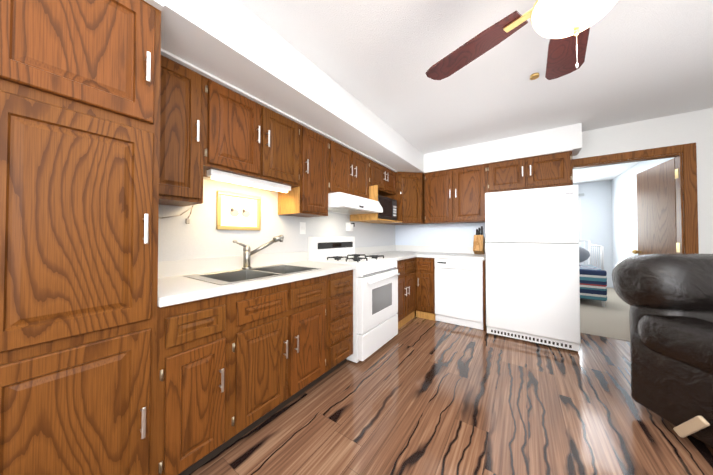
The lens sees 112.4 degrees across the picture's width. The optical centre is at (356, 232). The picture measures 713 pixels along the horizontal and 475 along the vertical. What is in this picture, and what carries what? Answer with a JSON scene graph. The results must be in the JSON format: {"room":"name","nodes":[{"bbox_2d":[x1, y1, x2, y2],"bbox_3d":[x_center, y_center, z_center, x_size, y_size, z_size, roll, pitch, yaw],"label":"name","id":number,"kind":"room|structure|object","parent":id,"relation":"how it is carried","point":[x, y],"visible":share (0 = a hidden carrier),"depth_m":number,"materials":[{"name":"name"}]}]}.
{"room":"kitchen","nodes":[
{"label":"kitchen","id":0,"kind":"room"},
{"bbox_2d":[158,176,393,261],"bbox_3d":[-0.322,-0.052,2.834,0.002,0.708,3.580,-1,-1,35],"label":"wall","id":1,"kind":"structure","parent":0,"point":[200,236],"depth_m":1.95,"materials":[{"name":"paint"}]},
{"bbox_2d":[159,48,210,206],"bbox_3d":[-1.126,-0.572,1.403,0.316,0.788,0.299,-1,-1,35],"label":"upper cabinet","id":2,"kind":"object","parent":1,"relation":"attached to","point":[208,121],"depth_m":1.35,"materials":[{"name":"brown wood"}]},
{"bbox_2d":[159,205,193,223],"bbox_3d":[-1.201,-0.210,1.549,0.015,0.300,0.343,-1,-1,35],"label":"cord","id":3,"kind":"object","parent":2,"relation":"hanging from","point":[188,219],"visible":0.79,"depth_m":1.61,"materials":[{"name":"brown plastic"}]},
{"bbox_2d":[216,191,260,229],"bbox_3d":[-0.938,-0.165,1.924,0.020,0.290,0.360,-1,-1,35],"label":"picture frame","id":4,"kind":"object","parent":1,"relation":"attached to","point":[235,211],"visible":0.98,"depth_m":1.91,"materials":[{"name":"gold metal"}]},
{"bbox_2d":[207,74,302,191],"bbox_3d":[-0.823,-0.680,1.840,0.316,0.558,0.759,-1,-1,35],"label":"upper cabinet","id":5,"kind":"object","parent":1,"relation":"attached to","point":[251,137],"depth_m":1.69,"materials":[{"name":"brown wood"}]},
{"bbox_2d":[207,169,290,192],"bbox_3d":[-0.768,-0.371,1.797,0.060,0.058,0.640,-1,-1,35],"label":"under-cabinet light","id":6,"kind":"object","parent":5,"relation":"attached to","point":[213,174],"visible":1,"depth_m":1.72,"materials":[{"name":"white plastic"}]},
{"bbox_2d":[300,222,305,233],"bbox_3d":[-0.558,-0.043,2.480,0.009,0.125,0.080,-1,-1,35],"label":"electrical outlet plate","id":7,"kind":"object","parent":1,"relation":"attached to","point":[302,227],"visible":1,"depth_m":2.48,"materials":[{"name":"white plastic"}]},
{"bbox_2d":[278,122,330,216],"bbox_3d":[-0.500,-0.558,2.302,0.316,0.788,0.369,-1,-1,35],"label":"upper cabinet","id":8,"kind":"object","parent":1,"relation":"attached to","point":[311,200],"depth_m":2.20,"materials":[{"name":"brown wood"}]},
{"bbox_2d":[346,223,354,230],"bbox_3d":[-0.072,-0.072,3.081,0.121,0.110,0.070,-1,-1,35],"label":"electrical outlet","id":9,"kind":"object","parent":1,"relation":"attached to","point":[349,226],"visible":1,"depth_m":3.06,"materials":[{"name":"white plastic"}]},
{"bbox_2d":[331,137,370,198],"bbox_3d":[-0.176,-0.666,2.770,0.316,0.558,0.764,-1,-1,35],"label":"upper cabinet","id":10,"kind":"object","parent":1,"relation":"attached to","point":[349,166],"depth_m":2.63,"materials":[{"name":"brown wood"}]},
{"bbox_2d":[328,192,382,214],"bbox_3d":[-0.101,-0.311,2.715,0.498,0.146,0.756,-1,-1,35],"label":"range hood","id":11,"kind":"object","parent":10,"relation":"attached to","point":[342,203],"visible":0.89,"depth_m":2.49,"materials":[{"name":"white metal"}]},
{"bbox_2d":[350,158,402,223],"bbox_3d":[0.304,-0.542,3.372,0.416,0.789,0.771,-1,-1,35],"label":"upper cabinet","id":12,"kind":"object","parent":1,"relation":"attached to","point":[382,179],"visible":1,"depth_m":3.25,"materials":[{"name":"brown wood"}]},
{"bbox_2d":[378,195,396,219],"bbox_3d":[0.273,-0.320,3.314,0.376,0.300,0.560,-1,-1,35],"label":"microwave","id":13,"kind":"object","parent":12,"relation":"in","point":[388,205],"visible":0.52,"depth_m":3.21,"materials":[{"name":"black plastic"}]},
{"bbox_2d":[381,172,426,224],"bbox_3d":[0.777,-0.534,3.880,0.594,0.789,0.594,-1,-1,35],"label":"upper cabinet","id":14,"kind":"object","parent":1,"relation":"attached to","point":[410,186],"visible":0.58,"depth_m":3.67,"materials":[{"name":"brown wood"}]},
{"bbox_2d":[160,0,581,173],"bbox_3d":[0.548,-1.099,1.966,2.440,0.280,4.037,-1,-1,35],"label":"soffit","id":15,"kind":"structure","parent":0,"point":[237,44],"depth_m":1.79,"materials":[{"name":"white paint"}]},
{"bbox_2d":[189,310,712,474],"bbox_3d":[0.538,1.222,0.024,4.800,0.100,7.380,-1,-1,35],"label":"floor","id":16,"kind":"structure","parent":0,"point":[415,395],"depth_m":1.52,"materials":[{"name":"laminate"}]},
{"bbox_2d":[0,0,163,474],"bbox_3d":[-1.201,0.106,0.985,0.659,2.158,0.456,-1,-1,35],"label":"pantry cabinet","id":17,"kind":"object","parent":16,"relation":"on","point":[79,137],"visible":1,"depth_m":0.82,"materials":[{"name":"brown wood"}]},
{"bbox_2d":[155,292,238,474],"bbox_3d":[-0.992,0.757,1.309,0.621,0.868,0.329,-1,-1,35],"label":"base cabinet","id":18,"kind":"object","parent":16,"relation":"on","point":[232,368],"depth_m":1.12,"materials":[{"name":"brown wood"}]},
{"bbox_2d":[158,273,210,288],"bbox_3d":[-0.964,0.301,1.296,0.390,0.040,0.329,-1,-1,35],"label":"countertop","id":19,"kind":"structure","parent":18,"relation":"on","point":[175,286],"depth_m":1.34,"materials":[{"name":"white laminate"}]},
{"bbox_2d":[275,270,352,383],"bbox_3d":[-0.379,0.770,2.190,0.621,0.868,0.379,-1,-1,35],"label":"base cabinet","id":20,"kind":"object","parent":16,"relation":"on","point":[314,316],"depth_m":1.76,"materials":[{"name":"brown wood"}]},
{"bbox_2d":[158,251,307,276],"bbox_3d":[-0.875,0.260,1.906,0.141,0.140,1.431,-1,-1,35],"label":"backsplash","id":21,"kind":"structure","parent":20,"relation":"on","point":[178,268],"depth_m":1.79,"materials":[{"name":"white laminate"}]},
{"bbox_2d":[184,264,320,284],"bbox_3d":[-0.701,0.369,1.715,0.500,0.174,0.770,-1,-1,35],"label":"sink","id":22,"kind":"object","parent":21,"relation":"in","point":[231,276],"visible":0.42,"depth_m":1.74,"materials":[{"name":"silver metal"}]},
{"bbox_2d":[233,235,283,268],"bbox_3d":[-0.773,0.151,1.883,0.187,0.266,0.364,-1,-1,35],"label":"faucet","id":23,"kind":"object","parent":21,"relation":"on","point":[247,253],"visible":1,"depth_m":1.85,"materials":[{"name":"silver metal"}]},
{"bbox_2d":[157,264,355,307],"bbox_3d":[-0.446,0.306,1.607,0.077,0.040,1.431,-1,-1,35],"label":"countertop","id":24,"kind":"structure","parent":20,"relation":"on","point":[183,293],"depth_m":1.26,"materials":[{"name":"white laminate"}]},
{"bbox_2d":[289,261,340,266],"bbox_3d":[-0.356,0.314,2.169,0.390,0.040,0.404,-1,-1,35],"label":"countertop","id":25,"kind":"structure","parent":20,"relation":"on","point":[296,263],"depth_m":2.27,"materials":[{"name":"white laminate"}]},
{"bbox_2d":[308,237,399,362],"bbox_3d":[0.003,0.628,2.632,0.747,1.164,0.756,-1,-1,35],"label":"range","id":26,"kind":"object","parent":16,"relation":"on","point":[375,302],"visible":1,"depth_m":2.40,"materials":[{"name":"white metal"}]},
{"bbox_2d":[395,257,415,328],"bbox_3d":[0.576,0.791,3.534,0.654,0.867,1.376,-1,-1,35],"label":"base cabinet","id":27,"kind":"object","parent":16,"relation":"on","point":[406,268],"visible":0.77,"depth_m":3.14,"materials":[{"name":"brown wood"}]},
{"bbox_2d":[355,245,416,260],"bbox_3d":[0.387,0.281,3.286,0.635,0.140,0.743,-1,-1,35],"label":"countertop","id":28,"kind":"structure","parent":27,"relation":"on","point":[401,252],"depth_m":3.60,"materials":[{"name":"white laminate"}]},
{"bbox_2d":[417,246,485,260],"bbox_3d":[1.132,0.286,3.606,1.494,0.140,0.635,-1,-1,35],"label":"countertop","id":29,"kind":"structure","parent":27,"relation":"on","point":[446,252],"depth_m":3.57,"materials":[{"name":"white laminate"}]},
{"bbox_2d":[473,226,484,253],"bbox_3d":[1.712,0.109,3.333,0.120,0.392,0.242,-1,-1,35],"label":"knife block","id":30,"kind":"object","parent":29,"relation":"on","point":[479,244],"visible":1,"depth_m":3.27,"materials":[{"name":"brown wood"}]},
{"bbox_2d":[416,257,486,330],"bbox_3d":[1.377,0.789,3.417,0.886,0.867,0.654,-1,-1,35],"label":"base cabinet","id":31,"kind":"object","parent":16,"relation":"on","point":[425,288],"visible":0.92,"depth_m":3.34,"materials":[{"name":"brown wood"}]},
{"bbox_2d":[435,258,482,329],"bbox_3d":[1.480,0.789,3.348,0.590,0.865,0.597,-1,-1,35],"label":"dishwasher","id":32,"kind":"object","parent":16,"relation":"on","point":[458,291],"visible":1,"depth_m":3.10,"materials":[{"name":"white metal"}]},
{"bbox_2d":[485,185,580,351],"bbox_3d":[2.064,0.372,2.875,0.825,1.684,0.738,-1,-1,35],"label":"refrigerator","id":33,"kind":"object","parent":16,"relation":"on","point":[532,266],"visible":1,"depth_m":2.56,"materials":[{"name":"white metal"}]},
{"bbox_2d":[612,254,712,448],"bbox_3d":[2.301,0.661,1.249,1.039,1.057,1.059,0,-1,2],"label":"recliner chair","id":34,"kind":"object","parent":16,"relation":"on","point":[668,298],"visible":1,"depth_m":1.41,"materials":[{"name":"black leather"}]},
{"bbox_2d":[238,0,712,183],"bbox_3d":[1.628,-1.294,1.631,4.800,0.100,11.200,-1,-1,35],"label":"ceiling","id":35,"kind":"structure","parent":0,"point":[648,59],"depth_m":1.77,"materials":[{"name":"white paint"}]},
{"bbox_2d":[426,0,617,79],"bbox_3d":[0.825,-0.923,0.892,1.234,0.664,1.201,-1,-1,35],"label":"ceiling fan","id":36,"kind":"object","parent":35,"relation":"hanging from","point":[564,26],"visible":1,"depth_m":1.07,"materials":[{"name":"brown wood"}]},
{"bbox_2d":[530,73,538,79],"bbox_3d":[1.403,-1.230,1.880,0.060,0.020,0.060,-1,-1,35],"label":"ceiling hook","id":37,"kind":"object","parent":35,"relation":"attached to","point":[533,76],"visible":0.96,"depth_m":1.87,"materials":[{"name":"gold metal"}]},
{"bbox_2d":[573,181,612,287],"bbox_3d":[4.535,0.049,6.349,3.120,2.440,0.100,-1,-1,35],"label":"wall","id":38,"kind":"structure","parent":0,"point":[595,200],"depth_m":5.55,"materials":[{"name":"white paint"}]},
{"bbox_2d":[577,193,583,244],"bbox_3d":[4.908,-0.276,6.034,1.240,1.280,0.140,-1,-1,35],"label":"bedroom window","id":39,"kind":"structure","parent":38,"relation":"in","point":[579,201],"depth_m":5.72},
{"bbox_2d":[609,157,674,287],"bbox_3d":[4.803,0.011,3.898,0.100,2.440,3.820,-1,-1,35],"label":"wall","id":40,"kind":"structure","parent":0,"point":[609,215],"depth_m":4.71,"materials":[{"name":"white paint"}]},
{"bbox_2d":[572,108,712,253],"bbox_3d":[0.538,-0.048,0.043,4.800,2.440,7.380,-1,-1,35],"label":"wall","id":41,"kind":"structure","parent":0,"point":[696,127],"depth_m":2.48,"materials":[{"name":"paint"}]},
{"bbox_2d":[394,222,485,246],"bbox_3d":[1.327,-0.036,3.866,1.470,0.708,0.002,-1,-1,35],"label":"wall","id":42,"kind":"structure","parent":41,"relation":"attached to","point":[451,234],"depth_m":3.87,"materials":[{"name":"paint"}]},
{"bbox_2d":[424,162,486,223],"bbox_3d":[1.476,-0.539,3.554,0.860,0.789,0.349,-1,-1,35],"label":"upper cabinet","id":43,"kind":"object","parent":42,"relation":"attached to","point":[454,195],"visible":0.92,"depth_m":3.42,"materials":[{"name":"brown wood"}]},
{"bbox_2d":[487,149,572,192],"bbox_3d":[2.178,-0.739,3.059,0.858,0.404,0.332,-1,-1,35],"label":"upper cabinet","id":44,"kind":"object","parent":41,"relation":"attached to","point":[549,169],"visible":1,"depth_m":2.92,"materials":[{"name":"brown wood"}]},
{"bbox_2d":[572,143,698,253],"bbox_3d":[3.044,0.155,2.720,1.005,2.114,0.119,-1,-1,35],"label":"door frame","id":45,"kind":"structure","parent":41,"relation":"attached to","point":[686,194],"depth_m":2.46,"materials":[{"name":"brown wood"}]},
{"bbox_2d":[632,158,676,254],"bbox_3d":[3.593,0.204,2.885,0.190,1.998,0.790,-1,-1,35],"label":"door leaf","id":46,"kind":"structure","parent":41,"relation":"in","point":[656,212],"depth_m":2.83,"materials":[{"name":"brown wood"}]},
{"label":"outside","id":47,"kind":"structure","parent":0,"visible":0},
{"bbox_2d":[580,287,629,340],"bbox_3d":[3.440,1.292,4.765,3.350,0.104,3.920,-1,-1,35],"label":"floor carpet","id":48,"kind":"object","parent":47,"point":[610,319],"visible":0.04,"depth_m":3.42,"materials":[{"name":"beige carpet"}]},
{"bbox_2d":[579,240,606,306],"bbox_3d":[3.554,0.696,4.881,2.014,1.090,1.014,-1,-1,35],"label":"bed","id":49,"kind":"object","parent":48,"relation":"on","point":[593,282],"visible":0.35,"depth_m":4.02,"materials":[{"name":"white"}]}
]}

